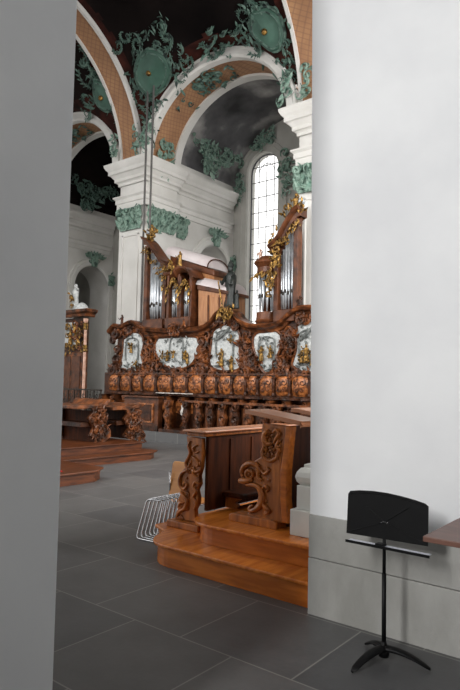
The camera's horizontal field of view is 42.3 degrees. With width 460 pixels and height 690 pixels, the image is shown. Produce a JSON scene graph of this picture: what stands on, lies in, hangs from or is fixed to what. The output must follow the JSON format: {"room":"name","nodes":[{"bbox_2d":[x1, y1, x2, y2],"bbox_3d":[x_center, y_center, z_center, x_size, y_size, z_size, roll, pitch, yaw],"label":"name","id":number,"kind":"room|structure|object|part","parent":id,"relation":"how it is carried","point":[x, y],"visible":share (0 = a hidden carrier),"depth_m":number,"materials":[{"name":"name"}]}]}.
{"room":"church","nodes":[
{"label":"church","id":0,"kind":"room"},
{"bbox_2d":[0,0,76,689],"bbox_3d":[-2.351,-3.063,2.193,2.142,9.600,2.900,-2,-5,39],"label":"wall","id":1,"kind":"structure","parent":0,"point":[38,37],"depth_m":2.34,"materials":[{"name":"paint"}]},
{"bbox_2d":[66,174,118,409],"bbox_3d":[-7.766,-2.355,26.864,2.522,11.188,5.556,-2,-5,39],"label":"wall","id":2,"kind":"structure","parent":0,"point":[91,232],"depth_m":28.17,"materials":[{"name":"paint"}]},
{"bbox_3d":[-7.803,-4.646,27.034,1.840,0.460,4.950,-2,-5,38],"label":"architrave","id":3,"kind":"part","parent":2,"relation":"part of","materials":[{"name":"white paint"}]},
{"bbox_3d":[-7.798,-5.645,27.079,2.340,0.780,5.400,-2,-5,38],"label":"cornice","id":4,"kind":"part","parent":2,"relation":"part of","materials":[{"name":"white paint"}]},
{"bbox_2d":[71,112,119,162],"bbox_3d":[-5.891,-7.290,23.685,6.400,3.403,1.630,-2,-5,39],"label":"arch","id":5,"kind":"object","parent":2,"relation":"attached to","point":[83,133],"depth_m":23.57,"materials":[{"name":"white paint"}]},
{"bbox_2d":[70,136,120,216],"bbox_3d":[-4.289,-7.376,25.702,6.000,2.700,3.600,-2,-5,39],"label":"ceiling","id":6,"kind":"structure","parent":0,"point":[89,162],"depth_m":26.71,"materials":[{"name":"black paint"}]},
{"bbox_2d":[90,410,205,444],"bbox_3d":[-3.045,2.881,21.762,32.000,0.270,6.720,-2,-5,39],"label":"floor","id":7,"kind":"structure","parent":0,"point":[157,436],"depth_m":16.44,"materials":[{"name":"tile"}]},
{"bbox_2d":[121,395,163,430],"bbox_3d":[-2.569,1.976,17.347,1.533,0.980,0.270,-2,-5,39],"label":"desk","id":8,"kind":"object","parent":7,"relation":"on","point":[151,410],"visible":0.69,"depth_m":17.02,"materials":[{"name":"brown wood"}]},
{"bbox_3d":[-2.458,1.951,17.173,0.520,0.450,0.025,-2,-5,38],"label":"inlaid panel","id":9,"kind":"part","parent":8,"relation":"part of","materials":[{"name":"brown wood"}]},
{"bbox_3d":[-2.463,1.951,17.168,0.683,0.550,0.040,-2,-5,38],"label":"panel frame","id":10,"kind":"part","parent":8,"relation":"part of","materials":[{"name":"brown wood"}]},
{"bbox_3d":[-2.628,2.384,17.258,1.493,0.150,0.050,-2,-5,38],"label":"board","id":11,"kind":"part","parent":8,"relation":"part of","materials":[{"name":"brown wood"}]},
{"bbox_2d":[98,295,310,428],"bbox_3d":[-0.592,0.628,16.873,9.435,3.687,0.940,-2,-5,39],"label":"choir stalls","id":12,"kind":"object","parent":7,"relation":"on","point":[229,357],"visible":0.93,"depth_m":16.84,"materials":[{"name":"brown wood"}]},
{"bbox_3d":[-3.802,1.226,19.451,0.469,0.520,0.140,-2,-5,38],"label":"shoulder panel","id":13,"kind":"part","parent":12,"relation":"part of","materials":[{"name":"brown wood"}]},
{"bbox_3d":[-3.356,1.212,19.096,0.472,0.520,0.140,-2,-5,38],"label":"shoulder panel","id":14,"kind":"part","parent":12,"relation":"part of","materials":[{"name":"brown wood"}]},
{"bbox_3d":[-3.120,0.226,19.136,1.097,1.291,0.050,-2,-5,38],"label":"relief panel","id":15,"kind":"part","parent":12,"relation":"part of","materials":[{"name":"white paint"}]},
{"bbox_3d":[-3.142,0.224,19.109,1.157,1.352,0.070,-2,-5,38],"label":"panel frame","id":16,"kind":"part","parent":12,"relation":"part of","materials":[{"name":"white paint"}]},
{"bbox_3d":[-2.935,1.198,18.761,0.406,0.520,0.140,-2,-5,38],"label":"shoulder panel","id":17,"kind":"part","parent":12,"relation":"part of","materials":[{"name":"brown wood"}]},
{"bbox_3d":[-2.494,1.185,18.410,0.520,0.520,0.140,-2,-5,38],"label":"shoulder panel","id":18,"kind":"part","parent":12,"relation":"part of","materials":[{"name":"brown wood"}]},
{"bbox_3d":[-1.986,1.169,18.006,0.578,0.520,0.140,-2,-5,38],"label":"shoulder panel","id":19,"kind":"part","parent":12,"relation":"part of","materials":[{"name":"brown wood"}]},
{"bbox_3d":[-1.584,0.201,17.912,1.892,1.057,0.050,-2,-5,38],"label":"relief panel","id":20,"kind":"part","parent":12,"relation":"part of","materials":[{"name":"white paint"}]},
{"bbox_3d":[-1.606,0.199,17.885,1.952,1.118,0.070,-2,-5,38],"label":"panel frame","id":21,"kind":"part","parent":12,"relation":"part of","materials":[{"name":"white paint"}]},
{"bbox_3d":[-1.402,1.829,17.498,0.481,0.360,0.060,-2,-5,38],"label":"tip seat","id":22,"kind":"part","parent":12,"relation":"part of","materials":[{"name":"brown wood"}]},
{"bbox_3d":[-1.484,1.153,17.606,0.508,0.520,0.140,-2,-5,38],"label":"shoulder panel","id":23,"kind":"part","parent":12,"relation":"part of","materials":[{"name":"brown wood"}]},
{"bbox_2d":[140,224,248,327],"bbox_3d":[-1.079,-2.099,18.435,3.560,3.552,1.660,-2,-5,39],"label":"pipe organ","id":24,"kind":"object","parent":12,"relation":"on","point":[185,284],"visible":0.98,"depth_m":18.11,"materials":[{"name":"brown wood"}]},
{"bbox_3d":[-2.633,-1.877,18.997,0.140,2.580,0.210,-2,-5,38],"label":"corner post","id":25,"kind":"part","parent":24,"relation":"part of","materials":[{"name":"brown wood"}]},
{"bbox_3d":[-2.275,-2.887,18.763,1.140,1.160,0.500,-2,-5,38],"label":"tower cornice","id":26,"kind":"part","parent":24,"relation":"part of","materials":[{"name":"brown wood"}]},
{"bbox_3d":[-1.984,-1.498,18.448,0.140,1.780,0.210,-2,-5,38],"label":"corner post","id":27,"kind":"part","parent":24,"relation":"part of","materials":[{"name":"brown wood"}]},
{"bbox_3d":[-1.787,-1.376,18.338,0.090,1.530,0.400,-2,-5,38],"label":"corner post","id":28,"kind":"part","parent":24,"relation":"part of","materials":[{"name":"brown wood"}]},
{"bbox_3d":[-1.653,-2.117,18.382,0.530,0.180,0.660,-2,-5,38],"label":"cornice","id":29,"kind":"part","parent":24,"relation":"part of","materials":[{"name":"brown wood"}]},
{"bbox_3d":[-1.435,-1.387,18.058,0.090,1.530,0.400,-2,-5,38],"label":"corner post","id":30,"kind":"part","parent":24,"relation":"part of","materials":[{"name":"brown wood"}]},
{"bbox_3d":[-1.389,-1.339,18.017,0.090,1.430,0.400,-2,-5,38],"label":"corner post","id":31,"kind":"part","parent":24,"relation":"part of","materials":[{"name":"brown wood"}]},
{"bbox_3d":[-1.189,-2.060,17.879,0.820,0.580,0.660,-2,-5,38],"label":"cornice","id":32,"kind":"part","parent":24,"relation":"part of","materials":[{"name":"brown wood"}]},
{"bbox_3d":[-1.060,-1.349,17.756,0.090,1.430,0.400,-2,-5,38],"label":"corner post","id":33,"kind":"part","parent":24,"relation":"part of","materials":[{"name":"brown wood"}]},
{"bbox_3d":[-0.882,-2.428,18.728,1.854,0.837,1.000,-2,-5,38],"label":"case cornice","id":34,"kind":"part","parent":24,"relation":"part of","materials":[{"name":"brown wood"}]},
{"bbox_3d":[-0.752,-1.053,17.415,0.256,0.778,0.030,-2,-5,38],"label":"panel","id":35,"kind":"part","parent":24,"relation":"part of","materials":[{"name":"brown wood"}]},
{"bbox_3d":[-0.453,-1.040,17.175,0.324,0.772,0.030,-2,-5,38],"label":"panel","id":36,"kind":"part","parent":24,"relation":"part of","materials":[{"name":"brown wood"}]},
{"bbox_3d":[-0.205,-1.577,17.604,1.185,0.382,1.000,-2,-5,38],"label":"cornice","id":37,"kind":"part","parent":24,"relation":"part of","materials":[{"name":"brown wood"}]},
{"bbox_3d":[-1.003,1.138,17.224,0.520,0.520,0.140,-2,-5,38],"label":"shoulder panel","id":38,"kind":"part","parent":12,"relation":"part of","materials":[{"name":"brown wood"}]},
{"bbox_3d":[-0.631,1.627,16.989,9.020,1.650,0.080,-2,-5,38],"label":"seat","id":39,"kind":"part","parent":12,"relation":"part of","materials":[{"name":"brown wood"}]},
{"bbox_3d":[-0.588,0.253,17.041,8.950,1.200,0.120,-2,-5,38],"label":"moulding","id":40,"kind":"part","parent":12,"relation":"part of","materials":[{"name":"brown wood"}]},
{"bbox_2d":[105,391,310,400],"bbox_3d":[-0.498,1.429,16.610,9.000,0.060,0.430,-2,-5,38],"label":"shelf","id":41,"kind":"object","parent":12,"relation":"attached to","point":[199,395],"depth_m":16.55,"materials":[{"name":"brown wood"}]},
{"bbox_3d":[-0.391,-0.630,17.073,9.009,0.752,0.540,-2,-5,38],"label":"crest cornice","id":42,"kind":"part","parent":12,"relation":"part of","materials":[{"name":"brown wood"}]},
{"bbox_3d":[-0.557,1.124,16.868,0.421,0.520,0.140,-2,-5,38],"label":"shoulder panel","id":43,"kind":"part","parent":12,"relation":"part of","materials":[{"name":"brown wood"}]},
{"bbox_3d":[-0.144,1.111,16.539,0.436,0.520,0.140,-2,-5,38],"label":"shoulder panel","id":44,"kind":"part","parent":12,"relation":"part of","materials":[{"name":"brown wood"}]},
{"bbox_3d":[-0.141,0.054,16.727,1.211,1.427,0.070,-2,-5,38],"label":"panel frame","id":45,"kind":"part","parent":12,"relation":"part of","materials":[{"name":"brown wood"}]},
{"bbox_3d":[-0.119,0.056,16.754,1.150,1.367,0.050,-2,-5,38],"label":"relief panel","id":46,"kind":"part","parent":12,"relation":"part of","materials":[{"name":"white paint"}]},
{"bbox_2d":[217,260,238,308],"bbox_3d":[-0.024,-1.730,16.888,0.496,1.420,0.552,3,-4,-25],"label":"statue","id":47,"kind":"object","parent":12,"relation":"on","point":[230,280],"visible":0.98,"depth_m":16.86,"materials":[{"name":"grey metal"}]},
{"bbox_3d":[0.255,1.099,16.222,0.382,0.520,0.140,-2,-5,38],"label":"shoulder panel","id":48,"kind":"part","parent":12,"relation":"part of","materials":[{"name":"brown wood"}]},
{"bbox_3d":[0.599,1.088,15.948,0.299,0.520,0.140,-2,-5,38],"label":"shoulder panel","id":49,"kind":"part","parent":12,"relation":"part of","materials":[{"name":"brown wood"}]},
{"bbox_3d":[0.956,1.077,15.664,0.413,0.520,0.140,-2,-5,38],"label":"shoulder panel","id":50,"kind":"part","parent":12,"relation":"part of","materials":[{"name":"brown wood"}]},
{"bbox_3d":[0.983,0.177,15.819,1.008,1.215,0.070,-2,-5,38],"label":"panel frame","id":51,"kind":"part","parent":12,"relation":"part of","materials":[{"name":"brown wood"}]},
{"bbox_3d":[1.004,0.179,15.847,0.947,1.155,0.050,-2,-5,38],"label":"relief panel","id":52,"kind":"part","parent":12,"relation":"part of","materials":[{"name":"white paint"}]},
{"bbox_2d":[249,193,307,323],"bbox_3d":[1.405,-2.289,15.884,1.765,3.403,0.818,-2,-5,39],"label":"pipe organ","id":53,"kind":"object","parent":12,"relation":"on","point":[285,265],"visible":0.99,"depth_m":15.68,"materials":[{"name":"brown wood"}]},
{"bbox_3d":[1.031,-2.153,16.216,0.760,0.520,0.748,-2,-5,38],"label":"tower cornice","id":54,"kind":"part","parent":53,"relation":"part of","materials":[{"name":"brown wood"}]},
{"bbox_3d":[1.273,-1.600,15.856,0.140,1.780,0.210,-2,-5,38],"label":"corner post","id":55,"kind":"part","parent":53,"relation":"part of","materials":[{"name":"brown wood"}]},
{"bbox_3d":[1.502,-3.005,15.756,0.931,1.160,0.500,-2,-5,38],"label":"tower cornice","id":56,"kind":"part","parent":53,"relation":"part of","materials":[{"name":"brown wood"}]},
{"bbox_3d":[1.759,-2.014,15.501,0.140,2.580,0.210,-2,-5,38],"label":"corner post","id":57,"kind":"part","parent":53,"relation":"part of","materials":[{"name":"brown wood"}]},
{"bbox_3d":[1.349,1.065,15.351,0.393,0.520,0.140,-2,-5,38],"label":"shoulder panel","id":58,"kind":"part","parent":12,"relation":"part of","materials":[{"name":"brown wood"}]},
{"bbox_3d":[1.773,1.052,15.014,0.489,0.520,0.140,-2,-5,38],"label":"shoulder panel","id":59,"kind":"part","parent":12,"relation":"part of","materials":[{"name":"brown wood"}]},
{"bbox_3d":[1.981,0.056,15.032,1.020,1.386,0.070,-2,-5,38],"label":"panel frame","id":60,"kind":"part","parent":12,"relation":"part of","materials":[{"name":"brown wood"}]},
{"bbox_3d":[2.003,0.058,15.059,0.960,1.326,0.050,-2,-5,38],"label":"relief panel","id":61,"kind":"part","parent":12,"relation":"part of","materials":[{"name":"white paint"}]},
{"bbox_2d":[158,400,310,433],"bbox_3d":[0.391,1.923,15.068,5.844,0.910,0.425,-2,-5,39],"label":"stall","id":62,"kind":"object","parent":7,"relation":"on","point":[206,414],"visible":0.48,"depth_m":15.58,"materials":[{"name":"brown wood"}]},
{"bbox_3d":[-0.615,1.946,15.885,0.101,0.630,0.060,-2,-5,38],"label":"desk panel","id":63,"kind":"part","parent":62,"relation":"part of","materials":[{"name":"brown wood"}]},
{"bbox_3d":[-0.291,1.936,15.627,0.088,0.630,0.060,-2,-5,38],"label":"desk panel","id":64,"kind":"part","parent":62,"relation":"part of","materials":[{"name":"brown wood"}]},
{"bbox_3d":[0.036,1.925,15.367,0.107,0.630,0.060,-2,-5,38],"label":"desk panel","id":65,"kind":"part","parent":62,"relation":"part of","materials":[{"name":"brown wood"}]},
{"bbox_2d":[104,120,242,347],"bbox_3d":[-1.928,-2.523,22.214,2.374,11.160,5.577,-2,-5,39],"label":"pillar","id":66,"kind":"structure","parent":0,"point":[193,211],"depth_m":20.93,"materials":[{"name":"white paint"}]},
{"bbox_2d":[76,1,141,159],"bbox_3d":[-6.355,-8.955,17.224,1.000,4.655,9.800,-2,-5,39],"label":"arch","id":67,"kind":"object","parent":66,"relation":"attached to","point":[89,35],"depth_m":20.17,"materials":[{"name":"paint"}]},
{"bbox_3d":[-3.473,-2.041,20.438,0.840,3.560,0.050,-2,-5,38],"label":"panel moulding","id":68,"kind":"part","parent":66,"relation":"part of","materials":[{"name":"white paint"}]},
{"bbox_3d":[-1.943,-5.828,22.420,2.170,0.780,5.400,-2,-5,38],"label":"cornice","id":69,"kind":"part","parent":66,"relation":"part of","materials":[{"name":"white paint"}]},
{"bbox_3d":[-1.949,-4.829,22.374,1.670,0.460,4.950,-2,-5,38],"label":"architrave","id":70,"kind":"part","parent":66,"relation":"part of","materials":[{"name":"white paint"}]},
{"bbox_2d":[141,46,298,181],"bbox_3d":[-0.103,-7.470,19.078,6.400,3.403,1.630,-2,-5,39],"label":"arch","id":71,"kind":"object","parent":66,"relation":"attached to","point":[205,83],"depth_m":19.74,"materials":[{"name":"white paint"}]},
{"bbox_2d":[73,0,298,148],"bbox_3d":[-5.609,-8.907,16.681,32.890,4.620,9.989,-2,-5,39],"label":"ceiling","id":72,"kind":"structure","parent":0,"point":[153,42],"depth_m":18.36,"materials":[{"name":"multicoloured paint"}]},
{"bbox_2d":[140,91,148,322],"bbox_3d":[-2.795,-4.627,19.410,0.061,8.155,0.070,-2,-5,39],"label":"rod","id":73,"kind":"object","parent":72,"relation":"hanging from","point":[147,100],"visible":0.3,"depth_m":19.38,"materials":[{"name":"grey metal"}]},
{"bbox_2d":[149,85,154,228],"bbox_3d":[-2.541,-6.232,19.340,0.061,4.958,0.070,-2,-5,39],"label":"rod","id":74,"kind":"object","parent":72,"relation":"attached to","point":[153,96],"visible":0.95,"depth_m":19.32,"materials":[{"name":"grey metal"}]},
{"bbox_2d":[74,119,298,365],"bbox_3d":[-3.021,-2.965,26.840,26.000,12.600,0.480,-2,-5,39],"label":"wall","id":75,"kind":"structure","parent":0,"point":[284,135],"depth_m":23.91,"materials":[{"name":"grey paint"}]},
{"bbox_2d":[233,124,294,321],"bbox_3d":[1.251,-3.979,23.203,3.291,9.126,0.584,-2,-5,39],"label":"window","id":76,"kind":"structure","parent":75,"relation":"in","point":[268,144],"depth_m":23.60,"materials":[{"name":"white glass"}]},
{"bbox_2d":[181,79,285,186],"bbox_3d":[1.500,-7.557,21.095,6.000,2.700,3.600,-2,-5,39],"label":"ceiling","id":77,"kind":"structure","parent":0,"point":[234,120],"depth_m":22.04,"materials":[{"name":"grey paint"}]},
{"bbox_2d":[52,437,459,689],"bbox_3d":[-5.998,2.392,11.645,40.000,0.200,29.000,-2,-5,39],"label":"floor","id":78,"kind":"structure","parent":0,"point":[125,619],"depth_m":4.03,"materials":[{"name":"tile"}]},
{"bbox_2d":[63,284,97,409],"bbox_3d":[-5.594,0.365,20.710,2.426,5.048,0.691,-2,-5,39],"label":"shrine","id":79,"kind":"object","parent":78,"relation":"on","point":[76,329],"visible":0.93,"depth_m":20.40,"materials":[{"name":"brown wood"}]},
{"bbox_3d":[-5.694,1.385,20.641,0.398,1.999,0.040,-2,-5,38],"label":"cupboard door","id":80,"kind":"part","parent":79,"relation":"part of","materials":[{"name":"brown wood"}]},
{"bbox_3d":[-5.278,1.372,20.310,0.440,1.999,0.040,-2,-5,38],"label":"cupboard door","id":81,"kind":"part","parent":79,"relation":"part of","materials":[{"name":"brown wood"}]},
{"bbox_3d":[-5.607,-1.069,20.750,2.426,0.270,0.555,-2,-5,38],"label":"cornice","id":82,"kind":"part","parent":79,"relation":"part of","materials":[{"name":"brown wood"}]},
{"bbox_2d":[60,460,103,486],"bbox_3d":[-3.208,2.117,9.620,1.500,0.200,2.080,-2,-5,39],"label":"platform","id":83,"kind":"object","parent":78,"relation":"on","point":[73,473],"visible":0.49,"depth_m":9.64,"materials":[{"name":"brown wood"}]},
{"bbox_2d":[63,388,101,410],"bbox_3d":[-5.018,2.098,19.093,2.670,1.402,0.080,-2,-5,39],"label":"iron railing","id":84,"kind":"object","parent":78,"relation":"on","point":[68,394],"visible":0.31,"depth_m":18.91,"materials":[{"name":"black metal"}]},
{"bbox_3d":[-5.003,1.423,19.137,2.640,0.050,0.080,-2,-5,38],"label":"rail","id":85,"kind":"part","parent":84,"relation":"part of","materials":[{"name":"metal"}]},
{"bbox_2d":[61,438,156,465],"bbox_3d":[-4.344,2.214,12.493,3.940,0.335,4.360,-2,-5,39],"label":"platform","id":86,"kind":"object","parent":78,"relation":"on","point":[112,451],"visible":0.56,"depth_m":12.28,"materials":[{"name":"brown wood"}]},
{"bbox_2d":[61,398,110,441],"bbox_3d":[-3.420,1.728,13.145,1.298,1.084,1.127,-2,-5,39],"label":"desk","id":87,"kind":"object","parent":86,"relation":"on","point":[85,425],"visible":0.9,"depth_m":13.10,"materials":[{"name":"brown wood"}]},
{"bbox_3d":[-3.755,1.716,13.727,0.050,0.834,0.639,-2,-5,38],"label":"panel","id":88,"kind":"part","parent":87,"relation":"part of","materials":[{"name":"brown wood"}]},
{"bbox_3d":[-3.497,1.732,13.168,1.050,0.100,0.350,-2,-5,38],"label":"seat","id":89,"kind":"part","parent":87,"relation":"part of","materials":[{"name":"brown wood"}]},
{"bbox_3d":[-2.862,1.689,13.019,0.070,0.833,0.634,-2,-5,38],"label":"panel","id":90,"kind":"part","parent":87,"relation":"part of","materials":[{"name":"brown wood"}]},
{"bbox_2d":[89,402,146,441],"bbox_3d":[-2.744,1.854,13.997,1.289,0.981,1.001,-2,-5,39],"label":"desk","id":91,"kind":"object","parent":86,"relation":"on","point":[125,420],"visible":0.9,"depth_m":13.81,"materials":[{"name":"brown wood"}]},
{"bbox_3d":[-2.870,1.797,13.953,1.050,0.100,0.350,-2,-5,38],"label":"seat","id":92,"kind":"part","parent":91,"relation":"part of","materials":[{"name":"brown wood"}]},
{"bbox_3d":[-2.239,1.805,13.797,0.070,0.729,0.652,-2,-5,38],"label":"panel","id":93,"kind":"part","parent":91,"relation":"part of","materials":[{"name":"brown wood"}]},
{"bbox_2d":[136,497,163,541],"bbox_3d":[-0.826,1.826,6.256,0.282,0.433,0.173,-2,-5,39],"label":"chair","id":94,"kind":"object","parent":78,"relation":"on","point":[149,499],"visible":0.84,"depth_m":6.27,"materials":[{"name":"silver metal"}]},
{"bbox_2d":[141,496,167,539],"bbox_3d":[-0.788,1.830,6.304,0.282,0.433,0.173,-2,-5,39],"label":"chair","id":95,"kind":"object","parent":78,"relation":"on","point":[162,499],"visible":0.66,"depth_m":6.32,"materials":[{"name":"silver metal"}]},
{"bbox_2d":[145,495,171,537],"bbox_3d":[-0.749,1.834,6.352,0.282,0.433,0.173,-2,-5,39],"label":"chair","id":96,"kind":"object","parent":78,"relation":"on","point":[166,498],"visible":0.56,"depth_m":6.37,"materials":[{"name":"silver metal"}]},
{"bbox_2d":[149,494,175,536],"bbox_3d":[-0.710,1.838,6.401,0.282,0.433,0.173,-2,-5,39],"label":"chair","id":97,"kind":"object","parent":78,"relation":"on","point":[170,497],"visible":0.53,"depth_m":6.42,"materials":[{"name":"silver metal"}]},
{"bbox_2d":[153,494,178,534],"bbox_3d":[-0.672,1.842,6.449,0.282,0.433,0.173,-2,-5,39],"label":"chair","id":98,"kind":"object","parent":78,"relation":"on","point":[170,494],"visible":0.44,"depth_m":6.49,"materials":[{"name":"silver metal"}]},
{"bbox_2d":[158,493,179,532],"bbox_3d":[-0.633,1.846,6.497,0.282,0.433,0.173,-2,-5,39],"label":"chair","id":99,"kind":"object","parent":78,"relation":"on","point":[175,493],"visible":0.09,"depth_m":6.56,"materials":[{"name":"silver metal"}]},
{"bbox_2d":[169,461,214,509],"bbox_3d":[-0.453,1.758,7.176,0.410,0.705,0.434,-2,-5,39],"label":"chair","id":100,"kind":"object","parent":78,"relation":"on","point":[177,468],"visible":0.21,"depth_m":7.13,"materials":[{"name":"brown wood"}]},
{"bbox_3d":[-0.603,1.823,7.290,0.020,0.586,0.434,-2,-5,38],"label":"frame","id":101,"kind":"part","parent":100,"relation":"part of","materials":[{"name":"silver metal"}]},
{"bbox_3d":[-0.556,1.618,7.052,0.408,0.446,0.073,-2,-5,38],"label":"backrest","id":102,"kind":"part","parent":100,"relation":"part of","materials":[{"name":"brown wood"}]},
{"bbox_2d":[153,500,308,607],"bbox_3d":[0.781,1.893,6.337,2.140,0.384,3.300,-2,-5,39],"label":"platform","id":103,"kind":"object","parent":78,"relation":"on","point":[272,563],"visible":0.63,"depth_m":5.03,"materials":[{"name":"brown wood"}]},
{"bbox_2d":[167,423,294,532],"bbox_3d":[0.165,1.394,6.537,0.686,0.981,1.720,-2,-5,39],"label":"pew","id":104,"kind":"object","parent":103,"relation":"on","point":[225,449],"visible":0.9,"depth_m":6.05,"materials":[{"name":"brown wood"}]},
{"bbox_3d":[-0.400,1.355,6.043,0.344,0.850,0.060,-2,-5,38],"label":"panel","id":105,"kind":"part","parent":104,"relation":"part of","materials":[{"name":"brown wood"}]},
{"bbox_3d":[0.160,0.946,6.578,0.245,0.038,1.620,-2,-5,38],"label":"moulding","id":106,"kind":"part","parent":104,"relation":"part of","materials":[{"name":"brown wood"}]},
{"bbox_3d":[0.224,1.332,6.527,0.040,0.737,1.470,-2,-5,38],"label":"panel","id":107,"kind":"part","parent":104,"relation":"part of","materials":[{"name":"brown wood"}]},
{"bbox_2d":[229,407,310,529],"bbox_3d":[0.986,1.176,6.169,0.804,1.034,2.200,-2,-5,39],"label":"stall","id":108,"kind":"object","parent":103,"relation":"on","point":[285,449],"visible":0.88,"depth_m":5.35,"materials":[{"name":"brown wood"}]},
{"bbox_3d":[0.314,1.148,5.422,0.507,0.868,0.055,-2,-5,38],"label":"panel","id":109,"kind":"part","parent":108,"relation":"part of","materials":[{"name":"brown wood"}]},
{"bbox_3d":[0.516,1.142,5.277,0.107,0.851,0.100,-2,-5,38],"label":"edge moulding","id":110,"kind":"part","parent":108,"relation":"part of","materials":[{"name":"brown wood"}]},
{"bbox_3d":[1.159,1.248,6.153,0.050,0.896,2.000,-2,-5,38],"label":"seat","id":111,"kind":"part","parent":108,"relation":"part of","materials":[{"name":"brown wood"}]},
{"bbox_2d":[290,463,309,537],"bbox_3d":[1.111,-1.160,5.530,0.490,5.616,1.140,-2,-5,39],"label":"stone pilaster","id":112,"kind":"object","parent":103,"relation":"on","point":[299,516],"visible":0.14,"depth_m":5.03,"materials":[{"name":"grey stone"}]},
{"bbox_3d":[1.084,1.128,5.386,0.465,0.200,1.105,-2,-5,38],"label":"torus moulding","id":113,"kind":"part","parent":112,"relation":"part of","materials":[{"name":"stone"}]},
{"bbox_2d":[345,490,430,672],"bbox_3d":[0.952,1.405,3.614,0.497,1.000,0.407,0,-4,11],"label":"music stand","id":114,"kind":"object","parent":78,"relation":"on","point":[384,516],"visible":1,"depth_m":3.60,"materials":[{"name":"black paint"}]},
{"bbox_3d":[0.816,1.850,3.513,0.277,0.093,0.065,4,-5,-36],"label":"leg","id":115,"kind":"part","parent":114,"relation":"part of","materials":[{"name":"black paint"}]},
{"bbox_3d":[0.899,1.864,3.697,0.065,0.093,0.216,2,-4,-16],"label":"leg","id":116,"kind":"part","parent":114,"relation":"part of","materials":[{"name":"black paint"}]},
{"bbox_3d":[0.953,1.046,3.631,0.523,0.282,0.021,-2,-5,38],"label":"desk panel","id":117,"kind":"part","parent":114,"relation":"part of","materials":[{"name":"black paint"}]},
{"bbox_2d":[345,539,430,558],"bbox_3d":[0.948,1.212,3.576,0.529,0.024,0.070,-2,-5,38],"label":"tray","id":118,"kind":"object","parent":114,"relation":"on","point":[382,545],"depth_m":3.57,"materials":[{"name":"black paint"}]},
{"bbox_3d":[1.050,1.857,3.535,0.269,0.093,0.065,-1,-4,26],"label":"leg","id":119,"kind":"part","parent":114,"relation":"part of","materials":[{"name":"black paint"}]},
{"bbox_2d":[423,518,459,547],"bbox_3d":[1.782,1.427,2.858,1.440,0.900,0.800,-2,-5,39],"label":"side table","id":120,"kind":"object","parent":78,"relation":"on","point":[448,534],"visible":1,"depth_m":3.04,"materials":[{"name":"brown wood"}]},
{"bbox_2d":[276,62,311,304],"bbox_3d":[3.716,-2.355,17.698,2.407,10.469,5.530,-2,-5,39],"label":"pillar","id":121,"kind":"structure","parent":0,"point":[298,116],"depth_m":16.14,"materials":[{"name":"white paint"}]},
{"bbox_3d":[3.845,-6.009,17.813,2.170,0.780,5.400,-2,-5,38],"label":"cornice","id":122,"kind":"part","parent":121,"relation":"part of","materials":[{"name":"white paint"}]},
{"bbox_2d":[282,0,311,101],"bbox_3d":[-0.567,-9.136,12.617,1.000,4.655,9.800,-2,-5,39],"label":"arch","id":123,"kind":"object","parent":121,"relation":"attached to","point":[298,13],"depth_m":16.04,"materials":[{"name":"paint"}]},
{"bbox_3d":[3.840,-5.010,17.767,1.670,0.460,4.950,-2,-5,38],"label":"architrave","id":124,"kind":"part","parent":121,"relation":"part of","materials":[{"name":"white paint"}]},
{"bbox_3d":[2.316,-2.221,15.831,0.840,3.560,0.050,-2,-5,38],"label":"panel moulding","id":125,"kind":"part","parent":121,"relation":"part of","materials":[{"name":"white paint"}]},
{"bbox_2d":[308,0,459,658],"bbox_3d":[4.804,-2.950,1.632,10.372,9.600,0.470,-2,-5,39],"label":"wall","id":126,"kind":"structure","parent":0,"point":[385,210],"depth_m":4.11,"materials":[{"name":"paint"}]}
]}

